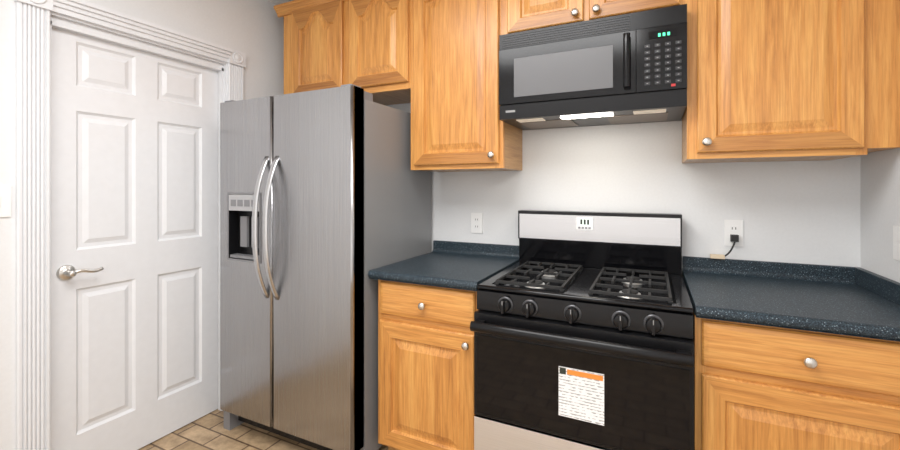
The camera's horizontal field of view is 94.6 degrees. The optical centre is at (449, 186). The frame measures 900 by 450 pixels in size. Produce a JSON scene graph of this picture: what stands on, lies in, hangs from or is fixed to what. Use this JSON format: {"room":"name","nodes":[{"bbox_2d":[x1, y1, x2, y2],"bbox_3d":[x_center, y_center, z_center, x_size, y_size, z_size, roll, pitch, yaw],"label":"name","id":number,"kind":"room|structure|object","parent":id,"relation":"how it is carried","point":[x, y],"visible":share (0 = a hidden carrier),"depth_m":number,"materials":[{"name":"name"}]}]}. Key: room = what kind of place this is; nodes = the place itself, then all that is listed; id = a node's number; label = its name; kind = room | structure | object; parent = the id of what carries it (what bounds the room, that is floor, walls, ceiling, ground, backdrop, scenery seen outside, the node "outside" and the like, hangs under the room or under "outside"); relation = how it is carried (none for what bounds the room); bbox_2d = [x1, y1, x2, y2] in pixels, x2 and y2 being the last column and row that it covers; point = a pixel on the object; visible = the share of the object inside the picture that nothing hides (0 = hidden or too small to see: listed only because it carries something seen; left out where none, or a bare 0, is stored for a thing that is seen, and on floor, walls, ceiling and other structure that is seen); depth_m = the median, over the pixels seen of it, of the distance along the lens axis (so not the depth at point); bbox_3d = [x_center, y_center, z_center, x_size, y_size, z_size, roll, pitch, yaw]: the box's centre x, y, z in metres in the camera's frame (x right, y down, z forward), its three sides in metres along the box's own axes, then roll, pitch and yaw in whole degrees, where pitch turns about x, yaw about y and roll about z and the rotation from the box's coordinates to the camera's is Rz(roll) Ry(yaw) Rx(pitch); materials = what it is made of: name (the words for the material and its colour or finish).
{"room":"kitchen","nodes":[
{"label":"kitchen","id":0,"kind":"room"},
{"bbox_2d":[52,27,217,449],"bbox_3d":[-1.507,0.303,2.075,0.100,1.981,0.758,0,0,26],"label":"door","id":1,"kind":"structure","parent":0,"point":[135,132],"depth_m":2.02,"materials":[{"name":"white wood"}]},
{"bbox_2d":[0,0,283,449],"bbox_3d":[-1.834,0.050,1.473,0.140,2.500,3.400,0,0,26],"label":"wall","id":2,"kind":"structure","parent":0,"point":[253,28],"depth_m":2.01,"materials":[{"name":"paint"}]},
{"bbox_2d":[0,186,10,216],"bbox_3d":[-1.705,0.055,1.564,0.009,0.120,0.075,0,0,26],"label":"switch plate","id":3,"kind":"object","parent":2,"relation":"attached to","point":[5,191],"visible":1,"depth_m":1.58,"materials":[{"name":"white plastic"}]},
{"bbox_2d":[14,0,245,449],"bbox_3d":[-1.507,0.249,2.075,0.180,2.102,0.998,0,0,26],"label":"door frame","id":4,"kind":"structure","parent":2,"relation":"in","point":[35,20],"depth_m":1.67,"materials":[{"name":"white wood"}]},
{"bbox_2d":[138,409,387,449],"bbox_3d":[-0.434,1.330,0.790,3.255,0.060,3.680,0,0,26],"label":"floor","id":5,"kind":"structure","parent":0,"point":[207,432],"depth_m":2.14,"materials":[{"name":"tile"}]},
{"bbox_2d":[220,84,430,449],"bbox_3d":[-0.691,0.419,2.323,0.898,1.762,0.810,0,0,26],"label":"refrigerator","id":6,"kind":"object","parent":5,"relation":"on","point":[320,191],"visible":0.99,"depth_m":2.00,"materials":[{"name":"silver metal"}]},
{"bbox_2d":[378,280,477,449],"bbox_3d":[0.018,0.862,2.086,0.511,0.876,0.667,0,0,26],"label":"base cabinet","id":7,"kind":"object","parent":5,"relation":"on","point":[426,339],"visible":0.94,"depth_m":1.81,"materials":[{"name":"brown wood"}]},
{"bbox_2d":[368,240,518,290],"bbox_3d":[0.007,0.373,2.097,0.540,0.102,0.656,0,0,26],"label":"countertop","id":8,"kind":"structure","parent":7,"relation":"on","point":[450,264],"depth_m":2.02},
{"bbox_2d":[470,210,693,449],"bbox_3d":[0.569,0.712,1.755,0.754,1.176,0.727,0,0,26],"label":"gas range","id":9,"kind":"object","parent":5,"relation":"on","point":[585,341],"visible":1,"depth_m":1.53,"materials":[{"name":"black metal"}]},
{"bbox_2d":[693,310,899,449],"bbox_3d":[1.218,0.862,1.500,0.620,0.876,0.667,0,0,26],"label":"base cabinet","id":10,"kind":"object","parent":5,"relation":"on","point":[757,387],"visible":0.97,"depth_m":1.26,"materials":[{"name":"brown wood"}]},
{"bbox_2d":[683,256,899,341],"bbox_3d":[1.220,0.373,1.505,0.620,0.102,0.656,0,0,26],"label":"countertop","id":11,"kind":"structure","parent":10,"relation":"on","point":[842,300],"depth_m":1.45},
{"bbox_2d":[268,0,293,4],"bbox_3d":[-0.434,-1.240,0.790,3.255,0.080,3.680,0,0,26],"label":"ceiling","id":12,"kind":"structure","parent":0,"point":[277,2],"depth_m":2.69,"materials":[{"name":"paint"}]},
{"bbox_2d":[385,103,860,276],"bbox_3d":[0.342,0.050,2.381,3.255,2.500,0.140,0,0,26],"label":"wall","id":13,"kind":"structure","parent":0,"point":[802,212],"depth_m":1.97,"materials":[{"name":"paint"}]},
{"bbox_2d":[471,213,482,232],"bbox_3d":[0.154,0.208,2.389,0.070,0.115,0.008,0,0,26],"label":"outlet","id":14,"kind":"object","parent":13,"relation":"attached to","point":[476,218],"visible":1,"depth_m":2.39,"materials":[{"name":"white plastic"}]},
{"bbox_2d":[274,0,899,171],"bbox_3d":[0.268,-0.611,2.126,2.876,1.042,0.378,0,0,26],"label":"upper cabinet","id":15,"kind":"object","parent":13,"relation":"attached to","point":[768,80],"visible":0.98,"depth_m":1.64,"materials":[{"name":"brown wood"}]},
{"bbox_2d":[499,4,686,129],"bbox_3d":[0.644,-0.503,1.909,0.754,0.394,0.437,0,0,26],"label":"microwave","id":16,"kind":"object","parent":15,"relation":"attached to","point":[631,68],"visible":1,"depth_m":1.74,"materials":[{"name":"black plastic"}]},
{"bbox_2d":[710,220,742,258],"bbox_3d":[1.231,0.233,1.846,0.127,0.172,0.041,0,0,26],"label":"outlet","id":17,"kind":"object","parent":13,"relation":"attached to","point":[733,229],"visible":1,"depth_m":1.84,"materials":[{"name":"white plastic"}]},
{"bbox_2d":[861,148,899,282],"bbox_3d":[0.966,0.050,0.107,0.140,2.500,3.400,0,0,26],"label":"wall","id":18,"kind":"structure","parent":0,"point":[880,170],"depth_m":1.53,"materials":[{"name":"paint"}]},
{"bbox_2d":[893,225,899,260],"bbox_3d":[1.513,0.190,1.398,0.007,0.115,0.070,0,0,26],"label":"outlet","id":19,"kind":"object","parent":18,"relation":"attached to","point":[896,229],"visible":1,"depth_m":1.41,"materials":[{"name":"white plastic"}]}
]}

